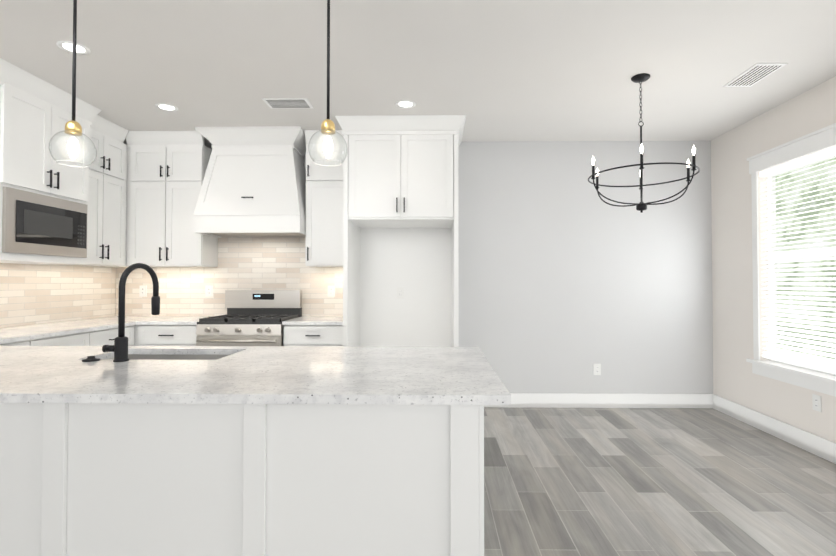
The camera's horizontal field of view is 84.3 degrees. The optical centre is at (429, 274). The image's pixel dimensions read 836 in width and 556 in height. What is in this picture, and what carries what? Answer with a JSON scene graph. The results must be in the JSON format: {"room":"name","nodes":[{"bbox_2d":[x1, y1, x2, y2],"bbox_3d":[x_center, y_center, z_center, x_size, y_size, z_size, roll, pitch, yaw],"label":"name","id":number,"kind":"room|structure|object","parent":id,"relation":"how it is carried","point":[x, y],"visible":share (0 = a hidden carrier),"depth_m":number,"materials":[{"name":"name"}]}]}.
{"room":"kitchen","nodes":[
{"label":"kitchen","id":0,"kind":"room"},
{"bbox_2d":[115,141,712,393],"bbox_3d":[-0.189,-0.007,4.835,6.410,2.740,0.120,0,-1,1],"label":"wall","id":1,"kind":"structure","parent":0,"point":[568,277],"depth_m":4.75,"materials":[{"name":"paint"}]},
{"bbox_2d":[126,131,217,266],"bbox_3d":[-2.572,-0.731,4.620,0.746,1.299,0.377,0,-1,1],"label":"upper cabinet","id":2,"kind":"object","parent":1,"relation":"attached to","point":[166,171],"visible":0.98,"depth_m":4.48,"materials":[{"name":"white wood"}]},
{"bbox_2d":[116,236,342,315],"bbox_3d":[-2.009,-0.004,4.795,2.505,0.869,0.010,0,-1,1],"label":"backsplash","id":3,"kind":"structure","parent":1,"relation":"attached to","point":[261,262],"depth_m":4.79,"materials":[{"name":"tile"}]},
{"bbox_2d":[139,285,146,296],"bbox_3d":[-2.975,0.172,4.797,0.074,0.116,0.008,0,-1,1],"label":"outlet","id":4,"kind":"object","parent":3,"relation":"attached to","point":[142,290],"visible":1,"depth_m":4.79,"materials":[{"name":"white plastic"}]},
{"bbox_2d":[205,286,212,296],"bbox_3d":[-2.285,0.172,4.787,0.074,0.116,0.008,0,-1,1],"label":"outlet","id":5,"kind":"object","parent":3,"relation":"attached to","point":[208,291],"visible":1,"depth_m":4.79,"materials":[{"name":"white plastic"}]},
{"bbox_2d":[328,286,334,296],"bbox_3d":[-1.015,0.171,4.769,0.074,0.116,0.008,0,-1,1],"label":"outlet","id":6,"kind":"object","parent":3,"relation":"attached to","point":[331,291],"visible":1,"depth_m":4.77,"materials":[{"name":"white plastic"}]},
{"bbox_2d":[194,126,305,237],"bbox_3d":[-1.698,-0.885,4.549,0.996,0.994,0.499,0,-1,1],"label":"range hood","id":7,"kind":"object","parent":1,"relation":"attached to","point":[254,182],"visible":0.9,"depth_m":4.37,"materials":[{"name":"white wood"}]},
{"bbox_2d":[304,130,342,266],"bbox_3d":[-0.978,-0.731,4.598,0.436,1.299,0.377,0,-1,1],"label":"upper cabinet","id":8,"kind":"object","parent":1,"relation":"attached to","point":[324,217],"visible":0.6,"depth_m":4.45,"materials":[{"name":"white wood"}]},
{"bbox_2d":[397,287,403,298],"bbox_3d":[-0.300,0.191,4.757,0.074,0.116,0.008,0,-1,1],"label":"outlet","id":9,"kind":"object","parent":1,"relation":"attached to","point":[400,292],"visible":1,"depth_m":4.75,"materials":[{"name":"white plastic"}]},
{"bbox_2d":[593,364,600,374],"bbox_3d":[1.715,0.971,4.726,0.074,0.116,0.008,0,-1,1],"label":"outlet","id":10,"kind":"object","parent":1,"relation":"attached to","point":[596,369],"visible":1,"depth_m":4.72,"materials":[{"name":"white plastic"}]},
{"bbox_2d":[484,393,712,407],"bbox_3d":[1.584,1.288,4.719,2.618,0.144,0.015,0,-1,1],"label":"baseboard","id":11,"kind":"structure","parent":1,"relation":"attached to","point":[579,400],"depth_m":4.71,"materials":[{"name":"white wood"}]},
{"bbox_2d":[0,0,835,142],"bbox_3d":[-0.241,-1.490,1.216,6.410,0.100,7.410,0,-1,1],"label":"ceiling","id":12,"kind":"structure","parent":0,"point":[527,70],"depth_m":3.03,"materials":[{"name":"paint"}]},
{"bbox_2d":[49,0,96,167],"bbox_3d":[-1.553,-0.953,2.020,0.166,0.945,0.166,0,-1,1],"label":"pendant light","id":13,"kind":"object","parent":12,"relation":"hanging from","point":[73,127],"visible":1,"depth_m":2.01,"materials":[{"name":"clear glass"}]},
{"bbox_2d":[56,41,90,54],"bbox_3d":[-2.212,-1.408,2.873,0.170,0.005,0.170,0,-1,1],"label":"recessed light","id":14,"kind":"object","parent":12,"relation":"in","point":[67,46],"visible":0.88,"depth_m":2.87,"materials":[{"name":"white plastic"}]},
{"bbox_2d":[155,103,177,110],"bbox_3d":[-2.188,-1.392,3.848,0.170,0.005,0.170,0,-1,1],"label":"recessed light","id":15,"kind":"object","parent":12,"relation":"in","point":[165,107],"visible":1,"depth_m":3.84,"materials":[{"name":"white"}]},
{"bbox_2d":[262,98,313,108],"bbox_3d":[-1.150,-1.392,3.763,0.360,0.008,0.200,0,-1,1],"label":"ceiling vent","id":16,"kind":"object","parent":12,"relation":"in","point":[287,103],"visible":1,"depth_m":3.75,"materials":[{"name":"grey metal"}]},
{"bbox_2d":[308,0,347,166],"bbox_3d":[-0.439,-0.953,2.005,0.166,0.945,0.166,0,-1,1],"label":"pendant light","id":17,"kind":"object","parent":12,"relation":"hanging from","point":[327,126],"visible":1,"depth_m":2.00,"materials":[{"name":"clear glass"}]},
{"bbox_2d":[395,100,415,107],"bbox_3d":[-0.197,-1.393,3.779,0.170,0.005,0.170,0,-1,1],"label":"recessed light","id":18,"kind":"object","parent":12,"relation":"in","point":[405,104],"visible":1,"depth_m":3.78,"materials":[{"name":"white plastic"}]},
{"bbox_2d":[588,73,699,212],"bbox_3d":[1.501,-0.920,3.277,0.737,0.966,0.721,0,-1,1],"label":"chandelier","id":19,"kind":"object","parent":12,"relation":"hanging from","point":[641,206],"visible":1,"depth_m":3.24,"materials":[{"name":"black metal"}]},
{"bbox_2d":[723,63,786,86],"bbox_3d":[2.284,-1.401,3.254,0.200,0.008,0.360,0,-1,1],"label":"ceiling vent","id":20,"kind":"object","parent":12,"relation":"in","point":[754,74],"visible":1,"depth_m":3.23,"materials":[{"name":"grey metal"}]},
{"bbox_2d":[484,407,835,555],"bbox_3d":[-0.241,1.350,1.167,6.410,0.100,7.410,0,-1,1],"label":"floor","id":21,"kind":"structure","parent":0,"point":[635,482],"depth_m":2.90,"materials":[{"name":"wood"}]},
{"bbox_2d":[0,338,43,345],"bbox_3d":[-2.986,0.879,2.848,0.628,0.898,0.593,0,-1,1],"label":"base cabinet","id":22,"kind":"object","parent":21,"relation":"on","point":[33,342],"depth_m":3.07,"materials":[{"name":"white wood"}]},
{"bbox_2d":[40,330,99,345],"bbox_3d":[-2.979,0.888,3.349,0.628,0.898,0.654,0,-1,1],"label":"base cabinet","id":23,"kind":"object","parent":21,"relation":"on","point":[90,338],"depth_m":3.49,"materials":[{"name":"white wood"}]},
{"bbox_2d":[0,316,143,339],"bbox_3d":[-2.959,0.428,3.681,0.660,0.030,2.248,0,-1,1],"label":"countertop","id":24,"kind":"structure","parent":23,"relation":"on","point":[36,331],"depth_m":3.58,"materials":[{"name":"stone"}]},
{"bbox_2d":[4,403,147,555],"bbox_3d":[-1.120,0.865,1.992,0.450,0.898,1.060,0,-1,1],"label":"base cabinet","id":25,"kind":"object","parent":21,"relation":"on","point":[102,479],"depth_m":1.48,"materials":[{"name":"white wood"}]},
{"bbox_2d":[100,325,134,345],"bbox_3d":[-2.972,0.897,3.871,0.628,0.898,0.633,0,-1,1],"label":"base cabinet","id":26,"kind":"object","parent":21,"relation":"on","point":[102,337],"depth_m":3.90,"materials":[{"name":"white wood"}]},
{"bbox_2d":[135,325,196,345],"bbox_3d":[-2.682,0.907,4.462,1.191,0.898,0.662,0,-1,1],"label":"base cabinet","id":27,"kind":"object","parent":21,"relation":"on","point":[165,335],"visible":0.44,"depth_m":4.17,"materials":[{"name":"white wood"}]},
{"bbox_2d":[140,316,212,324],"bbox_3d":[-2.351,0.441,4.472,0.533,0.030,0.648,0,-1,1],"label":"countertop","id":28,"kind":"structure","parent":27,"relation":"on","point":[148,320],"depth_m":4.24,"materials":[{"name":"stone"}]},
{"bbox_2d":[144,404,335,555],"bbox_3d":[-0.595,0.865,1.985,0.600,0.898,1.060,0,-1,1],"label":"base cabinet","id":29,"kind":"object","parent":21,"relation":"on","point":[224,479],"depth_m":1.47,"materials":[{"name":"white wood"}]},
{"bbox_2d":[196,290,301,345],"bbox_3d":[-1.700,0.755,4.410,0.762,1.200,0.707,0,-1,1],"label":"range","id":30,"kind":"object","parent":21,"relation":"on","point":[253,317],"visible":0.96,"depth_m":4.16,"materials":[{"name":"silver metal"}]},
{"bbox_2d":[283,325,342,345],"bbox_3d":[-1.037,0.907,4.439,0.551,0.898,0.662,0,-1,1],"label":"base cabinet","id":31,"kind":"object","parent":21,"relation":"on","point":[313,335],"visible":0.31,"depth_m":4.15,"materials":[{"name":"white wood"}]},
{"bbox_2d":[282,316,342,324],"bbox_3d":[-1.038,0.441,4.454,0.553,0.030,0.648,0,-1,1],"label":"countertop","id":32,"kind":"structure","parent":31,"relation":"on","point":[304,320],"depth_m":4.24,"materials":[{"name":"stone"}]},
{"bbox_2d":[335,115,465,346],"bbox_3d":[-0.250,-0.015,4.393,1.150,2.739,0.763,0,-1,1],"label":"tall cabinet","id":33,"kind":"object","parent":21,"relation":"on","point":[400,200],"visible":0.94,"depth_m":4.13,"materials":[{"name":"white wood"}]},
{"bbox_2d":[336,404,483,555],"bbox_3d":[-0.058,0.865,1.977,0.474,0.898,1.060,0,-1,1],"label":"base cabinet","id":34,"kind":"object","parent":21,"relation":"on","point":[410,478],"depth_m":1.47,"materials":[{"name":"white wood"}]},
{"bbox_3d":[-1.725,0.865,2.001,0.760,0.898,1.060,0,-1,1],"label":"base cabinet","id":35,"kind":"object","parent":21,"relation":"on","visible":0},
{"bbox_2d":[0,340,510,404],"bbox_3d":[-1.526,0.399,1.997,3.573,0.030,1.080,0,-1,1],"label":"countertop","id":36,"kind":"structure","parent":35,"relation":"on","point":[326,375],"depth_m":1.72,"materials":[{"name":"stone"}]},
{"bbox_2d":[82,263,159,361],"bbox_3d":[-1.429,0.166,2.146,0.229,0.440,0.242,0,-1,1],"label":"faucet","id":37,"kind":"object","parent":36,"relation":"on","point":[119,348],"visible":1,"depth_m":2.05,"materials":[{"name":"black metal"}]},
{"bbox_2d":[109,354,228,359],"bbox_3d":[-1.280,0.533,2.261,0.680,0.226,0.380,0,-1,1],"label":"sink","id":38,"kind":"object","parent":36,"relation":"in","point":[166,357],"depth_m":2.45,"materials":[{"name":"silver metal"}]},
{"bbox_2d":[711,76,835,442],"bbox_3d":[2.904,-0.071,1.147,0.120,2.740,7.170,0,-1,1],"label":"wall","id":39,"kind":"structure","parent":0,"point":[735,378],"depth_m":4.19,"materials":[{"name":"paint"}]},
{"bbox_2d":[713,394,835,463],"bbox_3d":[2.835,1.226,1.118,0.015,0.144,7.151,0,-1,1],"label":"baseboard","id":40,"kind":"structure","parent":39,"relation":"attached to","point":[821,447],"depth_m":3.78,"materials":[{"name":"white wood"}]},
{"bbox_2d":[746,123,835,396],"bbox_3d":[2.908,-0.094,3.572,0.170,1.920,1.140,0,-1,1],"label":"window","id":41,"kind":"structure","parent":39,"relation":"in","point":[814,142],"depth_m":3.83,"materials":[{"name":"white wood"}]},
{"bbox_2d":[759,146,835,373],"bbox_3d":[2.914,-0.097,3.572,0.056,1.616,0.928,0,-1,1],"label":"window blinds","id":42,"kind":"object","parent":41,"relation":"attached to","point":[829,152],"visible":1,"depth_m":3.62,"materials":[{"name":"white plastic"}]},
{"bbox_2d":[812,394,821,411],"bbox_3d":[2.872,0.952,3.425,0.008,0.116,0.074,0,-1,1],"label":"outlet","id":43,"kind":"object","parent":39,"relation":"attached to","point":[816,402],"visible":1,"depth_m":3.42,"materials":[{"name":"white plastic"}]},
{"bbox_3d":[-3.386,-0.069,1.236,0.120,2.740,7.170,0,-1,1],"label":"wall","id":44,"kind":"structure","parent":0,"visible":0},
{"bbox_2d":[0,58,101,263],"bbox_3d":[-3.033,-0.746,3.448,0.497,1.309,0.920,0,-1,1],"label":"upper cabinet","id":45,"kind":"object","parent":44,"relation":"attached to","point":[35,114],"visible":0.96,"depth_m":3.35,"materials":[{"name":"white wood"}]},
{"bbox_2d":[2,187,86,257],"bbox_3d":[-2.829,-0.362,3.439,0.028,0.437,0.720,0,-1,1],"label":"microwave","id":46,"kind":"object","parent":45,"relation":"in","point":[36,223],"visible":0.96,"depth_m":3.36,"materials":[{"name":"silver metal"}]},
{"bbox_2d":[0,263,115,327],"bbox_3d":[-3.290,0.145,3.276,0.010,0.519,3.058,0,-1,1],"label":"backsplash","id":47,"kind":"structure","parent":44,"relation":"attached to","point":[31,294],"depth_m":4.02,"materials":[{"name":"tile"}]},
{"bbox_2d":[63,115,128,266],"bbox_3d":[-3.080,-0.736,4.333,0.377,1.299,0.965,0,-1,1],"label":"upper cabinet","id":48,"kind":"object","parent":44,"relation":"attached to","point":[107,216],"visible":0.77,"depth_m":4.21,"materials":[{"name":"white wood"}]},
{"label":"outside","id":49,"kind":"structure","parent":0,"visible":0},
{"bbox_2d":[776,158,835,358],"bbox_3d":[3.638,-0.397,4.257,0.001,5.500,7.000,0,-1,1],"label":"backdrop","id":50,"kind":"structure","parent":49,"point":[826,170],"depth_m":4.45,"materials":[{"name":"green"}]}
]}

